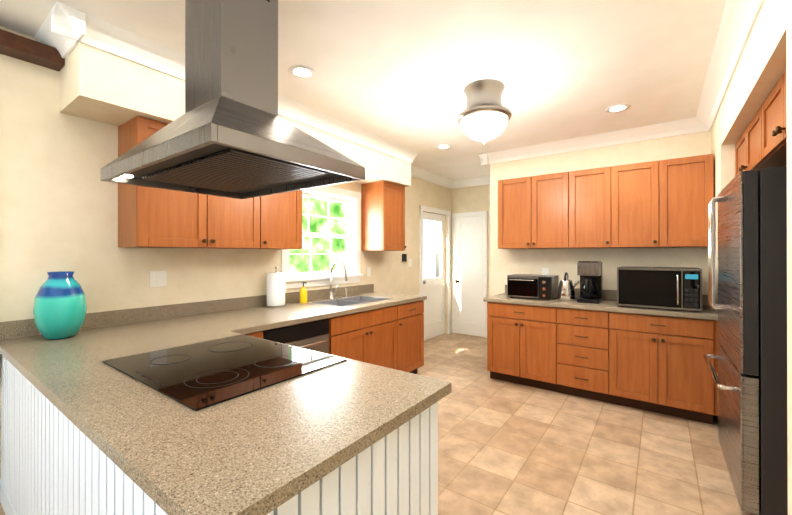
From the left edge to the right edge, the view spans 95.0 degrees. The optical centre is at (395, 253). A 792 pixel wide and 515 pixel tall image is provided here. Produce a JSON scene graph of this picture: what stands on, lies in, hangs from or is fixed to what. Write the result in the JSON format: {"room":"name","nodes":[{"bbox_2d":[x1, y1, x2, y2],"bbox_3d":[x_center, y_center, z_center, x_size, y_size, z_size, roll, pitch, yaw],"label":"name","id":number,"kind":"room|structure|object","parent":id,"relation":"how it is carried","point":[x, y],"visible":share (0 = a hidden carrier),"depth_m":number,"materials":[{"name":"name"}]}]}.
{"room":"kitchen","nodes":[
{"label":"kitchen","id":0,"kind":"room"},
{"bbox_2d":[0,26,450,479],"bbox_3d":[-1.523,0.060,3.159,0.160,2.680,9.000,0,0,36],"label":"wall","id":1,"kind":"structure","parent":0,"point":[58,204],"depth_m":2.35,"materials":[{"name":"paint"}]},
{"bbox_2d":[150,271,166,286],"bbox_3d":[-1.760,0.188,2.688,0.008,0.115,0.115,0,0,36],"label":"outlet","id":2,"kind":"object","parent":1,"relation":"attached to","point":[158,278],"depth_m":2.68,"materials":[{"name":"white plastic"}]},
{"bbox_2d":[118,116,269,248],"bbox_3d":[-1.494,-0.456,2.764,0.349,0.830,0.933,0,0,36],"label":"upper cabinet","id":3,"kind":"object","parent":1,"relation":"attached to","point":[149,217],"depth_m":2.50,"materials":[{"name":"brown wood"}]},
{"bbox_2d":[0,284,391,339],"bbox_3d":[-1.016,0.531,3.172,0.638,0.282,3.300,0,0,36],"label":"backsplash","id":4,"kind":"structure","parent":1,"relation":"attached to","point":[9,330],"depth_m":2.86,"materials":[{"name":"beige stone"}]},
{"bbox_2d":[270,190,301,249],"bbox_3d":[-1.147,-0.455,3.242,0.349,0.830,0.496,0,0,36],"label":"upper cabinet","id":5,"kind":"object","parent":1,"relation":"attached to","point":[285,208],"depth_m":3.21,"materials":[{"name":"brown wood"}]},
{"bbox_2d":[281,186,362,288],"bbox_3d":[-0.833,-0.200,4.055,0.201,1.105,1.190,0,0,36],"label":"window","id":6,"kind":"structure","parent":1,"relation":"in","point":[352,253],"depth_m":4.17,"materials":[{"name":"white wood"}]},
{"bbox_2d":[367,267,370,275],"bbox_3d":[-0.347,0.233,4.628,0.008,0.115,0.075,0,0,36],"label":"outlet","id":7,"kind":"object","parent":1,"relation":"attached to","point":[368,268],"depth_m":4.63,"materials":[{"name":"white plastic"}]},
{"bbox_2d":[361,181,405,250],"bbox_3d":[-0.156,-0.451,4.602,0.349,0.830,0.460,0,0,36],"label":"upper cabinet","id":8,"kind":"object","parent":1,"relation":"attached to","point":[382,202],"depth_m":4.44,"materials":[{"name":"brown wood"}]},
{"bbox_2d":[402,254,406,261],"bbox_3d":[0.121,0.060,5.253,0.030,0.110,0.080,0,0,36],"label":"outlet","id":9,"kind":"object","parent":1,"relation":"attached to","point":[404,256],"depth_m":5.23,"materials":[{"name":"black plastic"}]},
{"bbox_2d":[411,165,453,188],"bbox_3d":[0.468,-1.215,5.661,0.115,0.115,1.917,0,0,36],"label":"crown molding","id":10,"kind":"structure","parent":1,"relation":"attached to","point":[416,172],"depth_m":5.80,"materials":[{"name":"white paint"}]},
{"bbox_2d":[420,205,450,340],"bbox_3d":[0.665,0.330,6.006,0.022,2.155,0.990,0,0,36],"label":"door","id":11,"kind":"structure","parent":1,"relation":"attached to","point":[432,290],"depth_m":5.95,"materials":[{"name":"white wood"}]},
{"bbox_2d":[59,42,410,186],"bbox_3d":[-0.947,-1.075,3.460,0.419,0.407,3.300,0,0,36],"label":"soffit","id":12,"kind":"structure","parent":0,"point":[98,85],"depth_m":2.25,"materials":[{"name":"paint"}]},
{"bbox_2d":[0,29,64,70],"bbox_3d":[-2.986,-1.174,0.905,0.129,0.085,3.227,0,0,36],"label":"beam","id":13,"kind":"structure","parent":12,"relation":"attached to","point":[13,45],"depth_m":2.07,"materials":[{"name":"brown wood"}]},
{"bbox_2d":[34,19,73,58],"bbox_3d":[-1.964,-1.225,2.087,0.389,0.115,0.115,0,0,36],"label":"crown molding","id":14,"kind":"structure","parent":12,"relation":"attached to","point":[64,49],"depth_m":2.10,"materials":[{"name":"white wood"}]},
{"bbox_2d":[46,1,417,162],"bbox_3d":[-0.764,-1.222,3.256,0.115,0.115,3.416,0,0,36],"label":"crown molding","id":15,"kind":"structure","parent":12,"relation":"attached to","point":[64,30],"depth_m":2.23,"materials":[{"name":"white"}]},
{"bbox_2d":[336,300,367,307],"bbox_3d":[-0.453,0.583,3.777,0.424,0.180,0.024,0,0,36],"label":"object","id":16,"kind":"structure","parent":0,"relation":"attached to","point":[341,302],"depth_m":3.82,"materials":[{"name":"grey metal"}]},
{"bbox_2d":[0,0,725,179],"bbox_3d":[0.240,-1.314,1.880,4.800,0.060,9.000,0,0,36],"label":"ceiling","id":17,"kind":"structure","parent":0,"point":[404,73],"depth_m":2.38,"materials":[{"name":"paint"}]},
{"bbox_2d":[101,0,364,198],"bbox_3d":[-0.749,-0.807,1.658,1.000,0.946,0.700,0,0,36],"label":"range hood","id":18,"kind":"object","parent":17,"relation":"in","point":[230,133],"visible":1,"depth_m":1.53,"materials":[{"name":"silver metal"}]},
{"bbox_2d":[288,65,315,78],"bbox_3d":[-0.662,-1.278,2.561,0.189,0.006,0.189,0,0,-9],"label":"recessed light","id":19,"kind":"object","parent":17,"relation":"in","point":[300,72],"depth_m":2.56,"materials":[{"name":"white glass"}]},
{"bbox_2d":[436,144,451,148],"bbox_3d":[0.571,-1.273,4.323,0.189,0.006,0.189,0,0,-9],"label":"recessed light","id":20,"kind":"object","parent":17,"relation":"in","point":[442,146],"depth_m":4.32,"materials":[{"name":"white"}]},
{"bbox_2d":[457,79,511,143],"bbox_3d":[0.681,-1.063,2.808,0.412,0.432,0.412,0,0,36],"label":"ceiling light fixture","id":21,"kind":"object","parent":17,"relation":"hanging from","point":[484,116],"visible":1,"depth_m":2.69,"materials":[{"name":"white glass"}]},
{"bbox_2d":[605,104,629,112],"bbox_3d":[1.951,-1.276,3.194,0.189,0.006,0.189,0,0,-9],"label":"recessed light","id":22,"kind":"object","parent":17,"relation":"in","point":[620,107],"depth_m":3.19,"materials":[{"name":"white glass"}]},
{"bbox_2d":[360,296,383,299],"bbox_3d":[-0.238,0.584,4.073,0.424,0.180,0.008,0,0,36],"label":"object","id":23,"kind":"structure","parent":0,"relation":"attached to","point":[361,297],"depth_m":4.12,"materials":[{"name":"grey metal"}]},
{"bbox_2d":[0,333,755,514],"bbox_3d":[0.240,1.426,1.872,4.800,0.060,9.000,0,0,36],"label":"floor","id":24,"kind":"structure","parent":0,"point":[507,448],"depth_m":2.54,"materials":[{"name":"tile"}]},
{"bbox_2d":[28,388,87,514],"bbox_3d":[-1.031,0.961,1.709,0.899,0.870,0.862,0,0,36],"label":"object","id":25,"kind":"object","parent":24,"relation":"on","point":[58,478],"depth_m":1.35,"materials":[{"name":"white wood"}]},
{"bbox_2d":[244,328,271,339],"bbox_3d":[-1.305,0.963,2.602,0.839,0.870,0.300,0,0,36],"label":"base cabinet","id":26,"kind":"object","parent":24,"relation":"on","point":[266,332],"depth_m":2.49,"materials":[{"name":"brown wood"}]},
{"bbox_2d":[88,396,444,514],"bbox_3d":[-0.429,0.960,1.271,0.858,0.870,0.862,0,0,36],"label":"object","id":27,"kind":"object","parent":24,"relation":"on","point":[398,475],"depth_m":1.06,"materials":[{"name":"white wood"}]},
{"bbox_2d":[0,316,451,514],"bbox_3d":[-1.018,0.505,1.696,2.372,0.038,0.910,0,0,36],"label":"countertop","id":28,"kind":"structure","parent":27,"relation":"on","point":[252,453],"depth_m":1.08,"materials":[{"name":"beige stone"}]},
{"bbox_2d":[33,271,86,339],"bbox_3d":[-1.944,0.296,2.104,0.230,0.380,0.230,0,0,36],"label":"vase","id":29,"kind":"object","parent":28,"relation":"on","point":[59,308],"visible":1,"depth_m":2.04,"materials":[{"name":"ceramic"}]},
{"bbox_2d":[102,334,346,410],"bbox_3d":[-0.765,0.481,1.633,0.860,0.007,0.665,0,0,36],"label":"cooktop","id":30,"kind":"object","parent":28,"relation":"in","point":[199,375],"visible":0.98,"depth_m":1.52,"materials":[{"name":"black glass"}]},
{"bbox_2d":[272,320,331,351],"bbox_3d":[-1.054,0.964,2.980,0.801,0.870,0.606,0,0,36],"label":"dishwasher","id":31,"kind":"object","parent":24,"relation":"on","point":[318,334],"depth_m":2.81,"materials":[{"name":"black metal"}]},
{"bbox_2d":[176,300,355,331],"bbox_3d":[-1.029,0.508,3.002,0.817,0.038,1.190,0,0,36],"label":"countertop","id":32,"kind":"structure","parent":31,"relation":"on","point":[240,319],"depth_m":2.84,"materials":[{"name":"beige stone"}]},
{"bbox_2d":[266,267,285,307],"bbox_3d":[-1.109,0.306,3.352,0.180,0.366,0.180,0,0,36],"label":"paper towel","id":33,"kind":"object","parent":32,"relation":"on","point":[275,289],"visible":1,"depth_m":3.28,"materials":[{"name":"white paper"}]},
{"bbox_2d":[300,282,306,302],"bbox_3d":[-0.920,0.387,3.610,0.077,0.206,0.074,0,0,36],"label":"soap bottle","id":34,"kind":"object","parent":32,"relation":"on","point":[303,294],"visible":1,"depth_m":3.58,"materials":[{"name":"yellow plastic"}]},
{"bbox_2d":[328,261,347,298],"bbox_3d":[-0.565,0.284,3.987,0.268,0.413,0.272,0,0,36],"label":"faucet","id":35,"kind":"object","parent":32,"relation":"on","point":[331,293],"visible":1,"depth_m":3.95,"materials":[{"name":"silver metal"}]},
{"bbox_2d":[332,316,351,355],"bbox_3d":[-0.798,0.965,3.332,0.801,0.870,0.264,0,0,36],"label":"base cabinet","id":36,"kind":"object","parent":24,"relation":"on","point":[341,325],"depth_m":3.12,"materials":[{"name":"brown wood"}]},
{"bbox_2d":[352,316,407,371],"bbox_3d":[-0.469,1.051,3.787,0.797,0.700,0.860,0,0,36],"label":"base cabinet","id":37,"kind":"object","parent":24,"relation":"on","point":[385,341],"depth_m":3.60,"materials":[{"name":"brown wood"}]},
{"bbox_2d":[392,300,423,375],"bbox_3d":[-0.107,0.968,4.284,0.797,0.870,0.370,0,0,36],"label":"base cabinet","id":38,"kind":"object","parent":24,"relation":"on","point":[414,312],"depth_m":4.05,"materials":[{"name":"brown wood"}]},
{"bbox_2d":[356,292,426,303],"bbox_3d":[-0.108,0.512,4.268,0.817,0.038,0.460,0,0,36],"label":"countertop","id":39,"kind":"structure","parent":38,"relation":"on","point":[396,298],"depth_m":4.15,"materials":[{"name":"beige stone"}]},
{"bbox_2d":[487,301,558,391],"bbox_3d":[1.496,0.967,4.075,0.720,0.870,0.678,0,0,36],"label":"base cabinet","id":40,"kind":"object","parent":24,"relation":"on","point":[523,340],"depth_m":3.78,"materials":[{"name":"brown wood"}]},
{"bbox_2d":[559,309,618,404],"bbox_3d":[1.969,0.966,3.730,0.574,0.870,0.678,0,0,36],"label":"base cabinet","id":41,"kind":"object","parent":24,"relation":"on","point":[608,349],"depth_m":3.42,"materials":[{"name":"brown wood"}]},
{"bbox_2d":[619,313,718,423],"bbox_3d":[2.461,0.965,3.372,0.768,0.870,0.678,0,0,36],"label":"base cabinet","id":42,"kind":"object","parent":24,"relation":"on","point":[663,368],"depth_m":3.07,"materials":[{"name":"brown wood"}]},
{"bbox_2d":[483,293,717,320],"bbox_3d":[1.968,0.510,3.716,1.968,0.038,0.703,0,0,36],"label":"countertop","id":43,"kind":"structure","parent":42,"relation":"on","point":[707,313],"depth_m":3.36,"materials":[{"name":"beige stone"}]},
{"bbox_2d":[507,274,557,299],"bbox_3d":[1.505,0.366,4.012,0.470,0.250,0.356,0,0,36],"label":"toaster oven","id":44,"kind":"object","parent":43,"relation":"on","point":[533,286],"visible":0.98,"depth_m":3.89,"materials":[{"name":"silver metal"}]},
{"bbox_2d":[557,272,578,300],"bbox_3d":[1.803,0.344,3.793,0.210,0.292,0.170,0,0,36],"label":"kettle","id":45,"kind":"object","parent":43,"relation":"on","point":[566,290],"visible":1,"depth_m":3.75,"materials":[{"name":"silver metal"}]},
{"bbox_2d":[577,261,601,303],"bbox_3d":[1.964,0.284,3.680,0.195,0.412,0.293,0,0,36],"label":"coffee maker","id":46,"kind":"object","parent":43,"relation":"on","point":[589,273],"visible":1,"depth_m":3.61,"materials":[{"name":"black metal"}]},
{"bbox_2d":[617,266,701,311],"bbox_3d":[2.380,0.309,3.303,0.600,0.360,0.452,0,0,36],"label":"microwave","id":47,"kind":"object","parent":43,"relation":"on","point":[677,288],"visible":1,"depth_m":3.14,"materials":[{"name":"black metal"}]},
{"bbox_2d":[704,166,787,514],"bbox_3d":[2.362,0.482,2.062,0.888,1.830,0.920,0,0,36],"label":"fridge","id":48,"kind":"object","parent":24,"relation":"on","point":[750,380],"visible":1,"depth_m":1.88,"materials":[{"name":"silver metal"}]},
{"bbox_2d":[451,184,489,336],"bbox_3d":[1.528,0.068,6.170,1.230,2.680,0.160,0,0,36],"label":"wall","id":49,"kind":"structure","parent":0,"point":[471,199],"depth_m":6.22,"materials":[{"name":"paint"}]},
{"bbox_2d":[452,211,486,337],"bbox_3d":[1.243,0.348,6.227,0.640,2.120,0.080,0,0,36],"label":"closet door","id":50,"kind":"structure","parent":49,"relation":"in","point":[469,272],"depth_m":6.25,"materials":[{"name":"white wood"}]},
{"bbox_2d":[454,176,489,187],"bbox_3d":[1.448,-1.214,6.061,0.990,0.115,0.115,0,0,36],"label":"crown molding","id":51,"kind":"structure","parent":49,"relation":"attached to","point":[477,181],"depth_m":6.17,"materials":[{"name":"white paint"}]},
{"bbox_2d":[490,130,710,295],"bbox_3d":[3.024,0.063,4.401,3.270,2.680,1.640,0,0,36],"label":"wall","id":52,"kind":"structure","parent":0,"point":[504,263],"depth_m":4.01,"materials":[{"name":"paint"}]},
{"bbox_2d":[498,171,577,248],"bbox_3d":[1.639,-0.463,4.179,0.833,0.810,0.349,0,0,36],"label":"upper cabinet","id":53,"kind":"object","parent":52,"relation":"attached to","point":[539,211],"depth_m":4.01,"materials":[{"name":"brown wood"}]},
{"bbox_2d":[542,268,548,274],"bbox_3d":[1.766,0.225,4.296,0.080,0.115,0.008,0,0,36],"label":"outlet","id":54,"kind":"object","parent":52,"relation":"attached to","point":[545,271],"depth_m":4.29,"materials":[{"name":"white plastic"}]},
{"bbox_2d":[478,118,693,164],"bbox_3d":[1.964,-1.219,4.090,2.157,0.115,0.115,0,0,36],"label":"crown molding","id":55,"kind":"structure","parent":52,"relation":"attached to","point":[684,126],"depth_m":3.94,"materials":[{"name":"white wood"}]},
{"bbox_2d":[578,166,617,247],"bbox_3d":[2.082,-0.463,3.856,0.508,0.810,0.349,0,0,36],"label":"upper cabinet","id":56,"kind":"object","parent":52,"relation":"attached to","point":[597,187],"depth_m":3.67,"materials":[{"name":"brown wood"}]},
{"bbox_2d":[505,285,708,304],"bbox_3d":[2.169,0.442,3.992,1.968,0.100,0.020,0,0,36],"label":"backsplash","id":57,"kind":"structure","parent":52,"relation":"attached to","point":[611,295],"depth_m":3.88,"materials":[{"name":"beige stone"}]},
{"bbox_2d":[618,159,669,247],"bbox_3d":[2.394,-0.464,3.629,0.508,0.810,0.349,0,0,36],"label":"upper cabinet","id":58,"kind":"object","parent":52,"relation":"attached to","point":[659,204],"depth_m":3.45,"materials":[{"name":"brown wood"}]},
{"bbox_2d":[670,154,713,247],"bbox_3d":[2.682,-0.465,3.420,0.447,0.810,0.349,0,0,36],"label":"upper cabinet","id":59,"kind":"object","parent":52,"relation":"attached to","point":[691,178],"depth_m":3.25,"materials":[{"name":"brown wood"}]},
{"bbox_2d":[711,0,791,514],"bbox_3d":[0.869,0.052,0.404,0.150,2.680,7.360,0,0,36],"label":"wall","id":60,"kind":"structure","parent":0,"point":[764,63],"depth_m":1.52,"materials":[{"name":"paint"}]},
{"bbox_2d":[694,0,763,132],"bbox_3d":[0.819,-1.229,0.567,0.115,0.115,7.158,0,0,36],"label":"crown molding","id":61,"kind":"structure","parent":60,"relation":"attached to","point":[738,19],"depth_m":2.23,"materials":[{"name":"white wood"}]},
{"bbox_2d":[735,134,742,175],"bbox_3d":[2.824,-0.691,2.348,0.865,0.315,0.508,0,0,36],"label":"upper cabinet","id":62,"kind":"object","parent":60,"relation":"attached to","point":[739,144],"depth_m":2.70,"materials":[{"name":"brown wood"}]},
{"bbox_2d":[743,116,786,170],"bbox_3d":[2.572,-0.692,2.002,0.865,0.315,0.561,0,0,36],"label":"upper cabinet","id":63,"kind":"object","parent":60,"relation":"attached to","point":[749,133],"depth_m":2.34,"materials":[{"name":"brown wood"}]},
{"bbox_2d":[755,87,786,166],"bbox_3d":[2.304,-0.693,1.634,0.865,0.315,0.561,0,0,36],"label":"upper cabinet","id":64,"kind":"object","parent":60,"relation":"attached to","point":[761,142],"depth_m":2.01,"materials":[{"name":"brown wood"}]},
{"bbox_2d":[775,71,786,146],"bbox_3d":[2.052,-0.693,1.288,0.865,0.315,0.508,0,0,36],"label":"upper cabinet","id":65,"kind":"object","parent":60,"relation":"attached to","point":[780,88],"depth_m":1.73,"materials":[{"name":"brown wood"}]},
{"label":"outside","id":66,"kind":"structure","parent":0,"visible":0},
{"bbox_2d":[289,196,345,272],"bbox_3d":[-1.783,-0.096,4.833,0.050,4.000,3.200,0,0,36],"label":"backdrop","id":67,"kind":"structure","parent":66,"point":[299,263],"depth_m":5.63,"materials":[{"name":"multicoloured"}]},
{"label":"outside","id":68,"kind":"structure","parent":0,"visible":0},
{"bbox_2d":[423,219,431,278],"bbox_3d":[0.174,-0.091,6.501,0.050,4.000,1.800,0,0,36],"label":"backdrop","id":69,"kind":"structure","parent":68,"point":[425,248],"depth_m":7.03,"materials":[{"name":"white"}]}
]}

